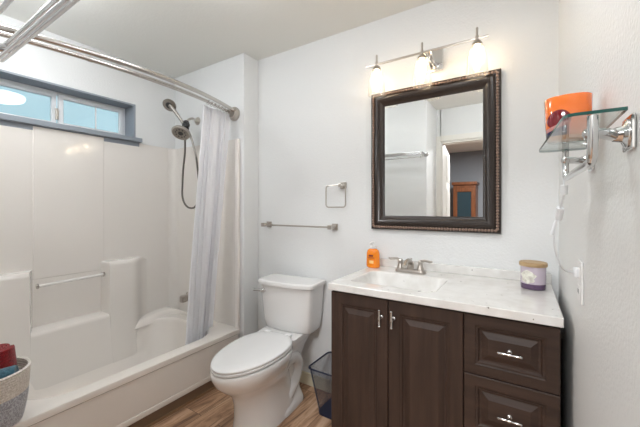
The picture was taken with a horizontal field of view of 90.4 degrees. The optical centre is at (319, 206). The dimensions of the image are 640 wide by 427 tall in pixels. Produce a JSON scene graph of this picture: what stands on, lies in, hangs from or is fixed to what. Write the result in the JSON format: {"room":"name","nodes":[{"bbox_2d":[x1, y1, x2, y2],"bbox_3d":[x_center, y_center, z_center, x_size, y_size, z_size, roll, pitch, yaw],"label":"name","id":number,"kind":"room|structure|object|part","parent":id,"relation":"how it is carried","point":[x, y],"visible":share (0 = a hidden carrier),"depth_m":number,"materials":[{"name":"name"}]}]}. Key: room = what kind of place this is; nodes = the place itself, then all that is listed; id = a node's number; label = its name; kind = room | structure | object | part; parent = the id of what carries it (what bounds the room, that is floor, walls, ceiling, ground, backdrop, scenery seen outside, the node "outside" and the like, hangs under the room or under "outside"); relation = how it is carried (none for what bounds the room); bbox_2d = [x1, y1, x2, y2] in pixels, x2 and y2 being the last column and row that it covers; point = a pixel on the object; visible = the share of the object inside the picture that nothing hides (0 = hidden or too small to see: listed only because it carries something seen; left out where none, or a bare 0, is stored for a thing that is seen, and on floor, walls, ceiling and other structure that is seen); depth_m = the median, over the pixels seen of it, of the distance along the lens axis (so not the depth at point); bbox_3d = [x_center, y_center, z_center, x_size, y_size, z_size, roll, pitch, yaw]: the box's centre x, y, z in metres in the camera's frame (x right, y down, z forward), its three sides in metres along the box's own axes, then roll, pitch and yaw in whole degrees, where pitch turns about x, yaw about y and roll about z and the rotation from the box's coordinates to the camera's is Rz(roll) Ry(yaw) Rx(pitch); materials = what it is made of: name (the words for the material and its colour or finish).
{"room":"bathroom","nodes":[
{"label":"bathroom","id":0,"kind":"room"},
{"bbox_2d":[0,14,174,148],"bbox_3d":[-1.860,0.049,2.209,0.190,2.437,2.266,0,0,33],"label":"wall","id":1,"kind":"structure","parent":0,"point":[154,123],"depth_m":2.38,"materials":[{"name":"white paint"}]},
{"bbox_2d":[0,69,141,146],"bbox_3d":[-1.809,-0.663,2.225,0.211,0.340,1.007,0,0,33],"label":"window","id":2,"kind":"structure","parent":1,"relation":"in","point":[126,135],"depth_m":2.26,"materials":[{"name":"grey plastic"}]},
{"bbox_3d":[-2.000,-0.691,2.088,0.026,0.229,0.420,0,0,33],"label":"sash","id":3,"kind":"part","parent":2,"relation":"part of","materials":[{"name":"white plastic"}]},
{"bbox_3d":[-1.884,-0.691,2.276,0.030,0.261,0.908,0,0,33],"label":"frame","id":4,"kind":"part","parent":2,"relation":"part of","materials":[{"name":"white plastic"}]},
{"bbox_3d":[-1.809,-0.543,2.225,0.211,0.034,1.007,0,0,33],"label":"sill","id":5,"kind":"part","parent":2,"relation":"part of","materials":[{"name":"grey"}]},
{"bbox_3d":[-1.754,-0.691,2.449,0.024,0.229,0.433,0,0,33],"label":"sash","id":6,"kind":"part","parent":2,"relation":"part of","materials":[{"name":"white plastic"}]},
{"bbox_2d":[0,125,239,389],"bbox_3d":[-1.370,0.323,2.011,0.846,1.688,1.520,0,0,33],"label":"shower surround","id":7,"kind":"object","parent":1,"relation":"attached to","point":[96,235],"visible":0.85,"depth_m":2.29,"materials":[{"name":"white plastic"}]},
{"bbox_2d":[30,311,112,389],"bbox_3d":[-1.680,0.971,2.161,0.157,0.392,0.500,0,0,33],"label":"niche shelf","id":8,"kind":"object","parent":7,"relation":"attached to","point":[62,349],"depth_m":2.12,"materials":[{"name":"white plastic"}]},
{"bbox_3d":[-1.719,0.223,2.235,0.016,1.488,1.518,0,0,33],"label":"panel","id":9,"kind":"part","parent":7,"relation":"part of","materials":[{"name":"white plastic"}]},
{"bbox_2d":[180,292,188,302],"bbox_3d":[-1.085,0.735,2.631,0.050,0.079,0.141,0,0,33],"label":"tub spout","id":10,"kind":"object","parent":7,"relation":"attached to","point":[183,298],"visible":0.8,"depth_m":2.58,"materials":[{"name":"silver metal"}]},
{"bbox_3d":[-0.967,0.223,2.638,0.845,1.488,0.029,0,0,33],"label":"panel","id":11,"kind":"part","parent":7,"relation":"part of","materials":[{"name":"white plastic"}]},
{"bbox_2d":[175,53,257,337],"bbox_3d":[-0.944,0.049,2.804,1.047,2.437,0.274,0,0,33],"label":"wall","id":12,"kind":"structure","parent":0,"point":[233,81],"depth_m":2.49,"materials":[{"name":"white paint"}]},
{"bbox_2d":[0,24,239,120],"bbox_3d":[-1.014,-0.718,1.782,0.234,0.108,1.521,0,0,33],"label":"curtain rod","id":13,"kind":"object","parent":12,"relation":"attached to","point":[234,113],"visible":0.94,"depth_m":1.62,"materials":[{"name":"silver metal"}]},
{"bbox_2d":[185,101,229,344],"bbox_3d":[-0.829,0.159,2.319,0.208,1.817,0.312,0,0,18],"label":"shower curtain","id":14,"kind":"object","parent":13,"relation":"hanging from","point":[215,122],"visible":0.92,"depth_m":2.32,"materials":[{"name":"white fabric"}]},
{"bbox_2d":[128,381,213,426],"bbox_3d":[-1.040,1.234,1.808,0.052,0.067,1.507,0,0,33],"label":"trim","id":15,"kind":"structure","parent":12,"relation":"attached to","point":[159,413],"depth_m":1.95,"materials":[{"name":"brown wood"}]},
{"bbox_2d":[145,386,214,426],"bbox_3d":[-1.013,1.261,1.790,0.012,0.012,1.507,0,0,33],"label":"trim","id":16,"kind":"structure","parent":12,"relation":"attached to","point":[212,388],"depth_m":1.99,"materials":[{"name":"brown wood"}]},
{"bbox_2d":[163,99,199,208],"bbox_3d":[-1.088,-0.422,2.550,0.286,0.876,0.243,0,0,-38],"label":"shower fixture","id":17,"kind":"object","parent":12,"relation":"attached to","point":[180,132],"visible":0.92,"depth_m":2.53,"materials":[{"name":"silver metal"}]},
{"bbox_3d":[-1.094,-0.612,2.537,0.244,0.432,0.036,0,0,6],"label":"wand handle","id":18,"kind":"part","parent":17,"relation":"part of","materials":[{"name":"silver metal"}]},
{"bbox_2d":[0,0,434,77],"bbox_3d":[-0.725,-1.220,1.409,3.257,0.100,2.386,0,0,33],"label":"ceiling","id":19,"kind":"structure","parent":0,"point":[173,38],"depth_m":2.04,"materials":[{"name":"white paint"}]},
{"bbox_2d":[150,382,330,426],"bbox_3d":[-0.796,1.317,-0.499,5.200,0.100,5.700,0,0,33],"label":"floor","id":20,"kind":"structure","parent":0,"point":[215,408],"depth_m":1.94,"materials":[{"name":"wood"}]},
{"bbox_2d":[12,307,239,426],"bbox_3d":[-1.365,1.038,2.001,0.844,0.320,1.503,0,0,33],"label":"bathtub","id":21,"kind":"object","parent":20,"relation":"on","point":[163,369],"visible":0.68,"depth_m":1.92,"materials":[{"name":"white plastic"}]},
{"bbox_2d":[0,356,30,426],"bbox_3d":[-1.389,0.801,1.320,0.277,0.234,0.277,0,0,33],"label":"rope basket","id":22,"kind":"object","parent":21,"relation":"on","point":[14,388],"visible":0.79,"depth_m":1.31,"materials":[{"name":"beige fabric"}]},
{"bbox_2d":[0,343,16,368],"bbox_3d":[-1.385,0.683,1.377,0.092,0.160,0.103,0,0,-12],"label":"rolled towel","id":23,"kind":"object","parent":22,"relation":"on","point":[8,358],"visible":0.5,"depth_m":1.37,"materials":[{"name":"red fabric"}]},
{"bbox_2d":[0,365,18,378],"bbox_3d":[-1.337,0.718,1.312,0.133,0.094,0.077,0,0,-32],"label":"rolled towel","id":24,"kind":"object","parent":22,"relation":"in","point":[4,372],"visible":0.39,"depth_m":1.32,"materials":[{"name":"blue fabric"}]},
{"bbox_2d":[210,274,325,426],"bbox_3d":[-0.329,0.880,1.931,0.446,0.773,0.778,0,0,27],"label":"toilet","id":25,"kind":"object","parent":20,"relation":"on","point":[261,371],"visible":1,"depth_m":1.90,"materials":[{"name":"white ceramic"}]},
{"bbox_3d":[-0.392,0.847,1.839,0.358,0.016,0.554,0,0,27],"label":"seat","id":26,"kind":"part","parent":25,"relation":"part of","materials":[{"name":"white plastic"}]},
{"bbox_3d":[-0.392,0.828,1.839,0.358,0.020,0.554,0,0,27],"label":"lid","id":27,"kind":"part","parent":25,"relation":"part of","materials":[{"name":"white plastic"}]},
{"bbox_3d":[-0.369,1.063,1.884,0.378,0.408,0.658,0,0,27],"label":"bowl","id":28,"kind":"part","parent":25,"relation":"part of","materials":[{"name":"white ceramic"}]},
{"bbox_3d":[-0.414,0.567,2.166,0.082,0.028,0.027,0,0,27],"label":"flush lever","id":29,"kind":"part","parent":25,"relation":"part of","materials":[{"name":"silver metal"}]},
{"bbox_3d":[-0.205,0.511,2.170,0.440,0.034,0.239,0,0,27],"label":"tank lid","id":30,"kind":"part","parent":25,"relation":"part of","materials":[{"name":"white ceramic"}]},
{"bbox_3d":[-0.201,0.683,2.177,0.412,0.308,0.213,0,0,27],"label":"tank","id":31,"kind":"part","parent":25,"relation":"part of","materials":[{"name":"white ceramic"}]},
{"bbox_2d":[308,351,330,419],"bbox_3d":[0.124,1.120,1.959,0.322,0.292,0.272,0,0,33],"label":"basket","id":32,"kind":"object","parent":20,"relation":"on","point":[324,410],"visible":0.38,"depth_m":1.93,"materials":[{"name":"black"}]},
{"bbox_2d":[331,290,559,426],"bbox_3d":[0.564,0.831,1.510,0.889,0.872,0.576,0,0,33],"label":"vanity cabinet","id":33,"kind":"object","parent":20,"relation":"on","point":[394,363],"visible":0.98,"depth_m":1.27,"materials":[{"name":"brown wood"}]},
{"bbox_3d":[0.179,0.786,1.464,0.286,0.761,0.018,0,0,33],"label":"door","id":34,"kind":"part","parent":33,"relation":"part of","materials":[{"name":"brown wood"}]},
{"bbox_3d":[0.261,0.482,1.381,0.020,0.076,0.033,0,0,33],"label":"handle","id":35,"kind":"part","parent":33,"relation":"part of","materials":[{"name":"silver metal"}]},
{"bbox_3d":[0.308,0.479,1.352,0.020,0.076,0.033,0,0,33],"label":"handle","id":36,"kind":"part","parent":33,"relation":"part of","materials":[{"name":"silver metal"}]},
{"bbox_3d":[0.427,0.786,1.304,0.299,0.761,0.018,0,0,33],"label":"door","id":37,"kind":"part","parent":33,"relation":"part of","materials":[{"name":"brown wood"}]},
{"bbox_2d":[328,258,563,327],"bbox_3d":[0.569,0.400,1.514,0.900,0.167,0.565,0,0,33],"label":"countertop","id":38,"kind":"structure","parent":33,"relation":"on","point":[494,292],"depth_m":1.41,"materials":[{"name":"stone"}]},
{"bbox_2d":[366,241,379,267],"bbox_3d":[0.319,0.284,1.905,0.078,0.156,0.062,0,0,2],"label":"soap bottle","id":39,"kind":"object","parent":38,"relation":"on","point":[373,255],"visible":1,"depth_m":1.88,"materials":[{"name":"orange plastic"}]},
{"bbox_2d":[389,257,432,274],"bbox_3d":[0.478,0.320,1.723,0.246,0.084,0.138,0,0,33],"label":"faucet","id":40,"kind":"object","parent":38,"relation":"on","point":[401,267],"visible":1,"depth_m":1.73,"materials":[{"name":"silver metal"}]},
{"bbox_3d":[0.434,0.317,1.801,0.089,0.065,0.042,0,0,33],"label":"handle","id":41,"kind":"part","parent":40,"relation":"part of","materials":[{"name":"silver metal"}]},
{"bbox_3d":[0.477,0.313,1.722,0.040,0.069,0.135,0,0,33],"label":"spout","id":42,"kind":"part","parent":40,"relation":"part of","materials":[{"name":"silver metal"}]},
{"bbox_3d":[0.500,0.351,1.759,0.164,0.021,0.054,0,0,33],"label":"plate","id":43,"kind":"part","parent":40,"relation":"part of","materials":[{"name":"silver metal"}]},
{"bbox_3d":[0.567,0.317,1.716,0.089,0.065,0.042,0,0,33],"label":"handle","id":44,"kind":"part","parent":40,"relation":"part of","materials":[{"name":"silver metal"}]},
{"bbox_2d":[519,260,547,290],"bbox_3d":[0.948,0.302,1.412,0.107,0.119,0.107,0,0,33],"label":"candle jar","id":45,"kind":"object","parent":38,"relation":"on","point":[532,272],"visible":1,"depth_m":1.37,"materials":[{"name":"purple glass"}]},
{"bbox_3d":[0.948,0.252,1.412,0.107,0.018,0.107,0,0,33],"label":"lid","id":46,"kind":"part","parent":45,"relation":"part of","materials":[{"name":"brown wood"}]},
{"bbox_3d":[0.670,0.752,1.122,0.076,0.020,0.033,0,0,33],"label":"handle","id":47,"kind":"part","parent":33,"relation":"part of","materials":[{"name":"silver metal"}]},
{"bbox_3d":[0.670,0.520,1.122,0.076,0.020,0.033,0,0,33],"label":"handle","id":48,"kind":"part","parent":33,"relation":"part of","materials":[{"name":"silver metal"}]},
{"bbox_3d":[0.680,0.749,1.142,0.296,0.236,0.018,0,0,33],"label":"drawer","id":49,"kind":"part","parent":33,"relation":"part of","materials":[{"name":"brown wood"}]},
{"bbox_3d":[0.680,0.517,1.142,0.296,0.222,0.018,0,0,33],"label":"drawer","id":50,"kind":"part","parent":33,"relation":"part of","materials":[{"name":"brown wood"}]},
{"bbox_2d":[258,0,558,379],"bbox_3d":[0.394,0.049,2.037,2.054,2.437,0.120,0,0,33],"label":"wall","id":51,"kind":"structure","parent":0,"point":[314,102],"depth_m":2.01,"materials":[{"name":"white paint"}]},
{"bbox_2d":[261,221,337,229],"bbox_3d":[-0.166,0.134,2.275,0.634,0.044,0.084,0,0,33],"label":"towel bar","id":52,"kind":"object","parent":51,"relation":"attached to","point":[269,223],"visible":1,"depth_m":2.21,"materials":[{"name":"silver metal"}]},
{"bbox_3d":[-0.415,0.134,2.434,0.044,0.044,0.084,0,0,33],"label":"post","id":53,"kind":"part","parent":52,"relation":"part of","materials":[{"name":"silver metal"}]},
{"bbox_3d":[0.082,0.134,2.115,0.044,0.044,0.084,0,0,33],"label":"post","id":54,"kind":"part","parent":52,"relation":"part of","materials":[{"name":"silver metal"}]},
{"bbox_2d":[299,370,330,391],"bbox_3d":[-0.079,1.224,2.260,0.997,0.085,0.014,0,0,33],"label":"baseboard","id":55,"kind":"structure","parent":51,"relation":"attached to","point":[306,378],"depth_m":2.25,"materials":[{"name":"beige paint"}]},
{"bbox_2d":[325,182,345,207],"bbox_3d":[0.115,-0.080,2.111,0.157,0.170,0.054,0,0,33],"label":"towel ring","id":56,"kind":"object","parent":51,"relation":"attached to","point":[342,185],"visible":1,"depth_m":2.10,"materials":[{"name":"silver metal"}]},
{"bbox_3d":[0.143,-0.143,2.093,0.044,0.044,0.054,0,0,33],"label":"post","id":57,"kind":"part","parent":56,"relation":"part of","materials":[{"name":"silver metal"}]},
{"bbox_2d":[365,27,488,95],"bbox_3d":[0.566,-0.773,1.753,0.653,0.236,0.169,0,0,33],"label":"vanity light","id":58,"kind":"object","parent":51,"relation":"attached to","point":[430,61],"visible":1,"depth_m":1.72,"materials":[{"name":"silver metal"}]},
{"bbox_2d":[372,55,380,71],"bbox_3d":[0.333,-0.845,1.862,0.050,0.092,0.050,0,0,33],"label":"socket","id":59,"kind":"object","parent":58,"relation":"attached to","point":[376,68],"depth_m":1.85,"materials":[{"name":"silver metal"}]},
{"bbox_3d":[0.333,-0.754,1.862,0.038,0.100,0.038,0,0,33],"label":"bulb","id":60,"kind":"part","parent":58,"relation":"part of","materials":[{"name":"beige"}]},
{"bbox_2d":[417,42,426,60],"bbox_3d":[0.553,-0.845,1.720,0.050,0.092,0.050,0,0,33],"label":"socket","id":61,"kind":"object","parent":58,"relation":"attached to","point":[422,56],"depth_m":1.71,"materials":[{"name":"silver metal"}]},
{"bbox_3d":[0.553,-0.754,1.720,0.038,0.100,0.038,0,0,33],"label":"bulb","id":62,"kind":"part","parent":58,"relation":"part of","materials":[{"name":"beige glass"}]},
{"bbox_3d":[0.602,-0.817,1.746,0.049,0.053,0.108,0,0,33],"label":"arm","id":63,"kind":"part","parent":58,"relation":"part of","materials":[{"name":"silver metal"}]},
{"bbox_3d":[0.633,-0.823,1.797,0.122,0.120,0.021,0,0,33],"label":"plate","id":64,"kind":"part","parent":58,"relation":"part of","materials":[{"name":"silver metal"}]},
{"bbox_3d":[0.779,-0.754,1.575,0.038,0.100,0.038,0,0,33],"label":"bulb","id":65,"kind":"part","parent":58,"relation":"part of","materials":[{"name":"beige glass"}]},
{"bbox_2d":[472,27,482,47],"bbox_3d":[0.779,-0.845,1.575,0.050,0.092,0.050,0,0,33],"label":"socket","id":66,"kind":"object","parent":58,"relation":"attached to","point":[477,43],"depth_m":1.57,"materials":[{"name":"silver metal"}]},
{"bbox_2d":[371,68,500,233],"bbox_3d":[0.620,-0.282,1.797,0.706,0.837,0.037,0,0,33],"label":"wall mirror","id":67,"kind":"object","parent":51,"relation":"attached to","point":[436,146],"visible":1,"depth_m":1.77,"materials":[{"name":"black mirror"}]},
{"bbox_2d":[385,89,482,216],"bbox_3d":[0.627,-0.282,1.807,0.550,0.681,0.006,0,0,33],"label":"mirror glass","id":68,"kind":"object","parent":67,"relation":"attached to","point":[434,140],"depth_m":1.79,"materials":[{"name":"silver mirror"}]},
{"bbox_2d":[380,258,551,283],"bbox_3d":[0.716,0.339,1.744,0.900,0.046,0.020,0,0,33],"label":"backsplash","id":69,"kind":"structure","parent":51,"relation":"attached to","point":[436,267],"depth_m":1.69,"materials":[{"name":"stone"}]},
{"bbox_2d":[559,0,639,426],"bbox_3d":[0.595,0.049,0.561,0.120,2.437,2.386,0,0,33],"label":"wall","id":70,"kind":"structure","parent":0,"point":[599,40],"depth_m":0.67,"materials":[{"name":"white paint"}]},
{"bbox_2d":[577,259,583,305],"bbox_3d":[0.734,0.210,0.897,0.008,0.117,0.072,0,0,33],"label":"wall outlet","id":71,"kind":"object","parent":70,"relation":"attached to","point":[580,280],"visible":0.94,"depth_m":0.88,"materials":[{"name":"white plastic"}]},
{"bbox_2d":[577,266,579,297],"bbox_3d":[0.733,0.211,0.897,0.004,0.084,0.034,0,0,33],"label":"socket","id":72,"kind":"object","parent":71,"relation":"attached to","point":[578,285],"depth_m":0.89,"materials":[{"name":"white plastic"}]},
{"bbox_2d":[539,106,636,180],"bbox_3d":[0.505,-0.100,0.631,0.106,0.080,0.410,0,0,33],"label":"glass shelf","id":73,"kind":"object","parent":70,"relation":"attached to","point":[625,134],"visible":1,"depth_m":0.47,"materials":[{"name":"teal"}]},
{"bbox_2d":[544,92,592,277],"bbox_3d":[0.607,-0.017,0.790,0.083,0.432,0.340,0,0,35],"label":"lamp","id":74,"kind":"object","parent":73,"relation":"on","point":[570,129],"visible":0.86,"depth_m":0.66,"materials":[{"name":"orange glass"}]},
{"bbox_3d":[0.622,0.017,0.814,0.042,0.342,0.270,0,0,42],"label":"power cord","id":75,"kind":"part","parent":74,"relation":"part of","materials":[{"name":"white plastic"}]},
{"bbox_2d":[560,185,567,194],"bbox_3d":[0.592,-0.042,0.770,0.015,0.025,0.018,0,0,10],"label":"switch","id":76,"kind":"object","parent":74,"relation":"attached to","point":[563,188],"depth_m":0.77,"materials":[{"name":"white plastic"}]},
{"bbox_3d":[0.531,-0.186,0.681,0.083,0.092,0.074,0,0,33],"label":"lamp shade","id":77,"kind":"part","parent":74,"relation":"part of","materials":[{"name":"orange glass"}]},
{"bbox_3d":[0.491,-0.097,0.610,0.015,0.074,0.357,0,0,33],"label":"rail","id":78,"kind":"part","parent":73,"relation":"part of","materials":[{"name":"silver metal"}]},
{"bbox_3d":[0.486,-0.137,0.616,0.090,0.005,0.364,0,0,33],"label":"glass panel","id":79,"kind":"part","parent":73,"relation":"part of","materials":[{"name":"teal"}]},
{"bbox_3d":[-1.623,0.048,0.918,1.944,2.437,0.590,0,0,33],"label":"wall","id":80,"kind":"structure","parent":0,"visible":0},
{"bbox_2d":[0,0,79,61],"bbox_3d":[-0.935,-0.560,0.940,0.851,0.075,0.190,0,0,33],"label":"towel rack","id":81,"kind":"object","parent":80,"relation":"attached to","point":[52,10],"visible":1,"depth_m":0.96,"materials":[{"name":"silver metal"}]},
{"bbox_3d":[-0.944,-0.579,0.936,0.800,0.014,0.014,0,0,33],"label":"shelf rail","id":82,"kind":"part","parent":81,"relation":"part of","materials":[{"name":"silver metal"}]},
{"bbox_3d":[-0.840,-0.579,0.954,0.645,0.016,0.016,0,0,33],"label":"shelf rail","id":83,"kind":"part","parent":81,"relation":"part of","materials":[{"name":"silver metal"}]}
]}

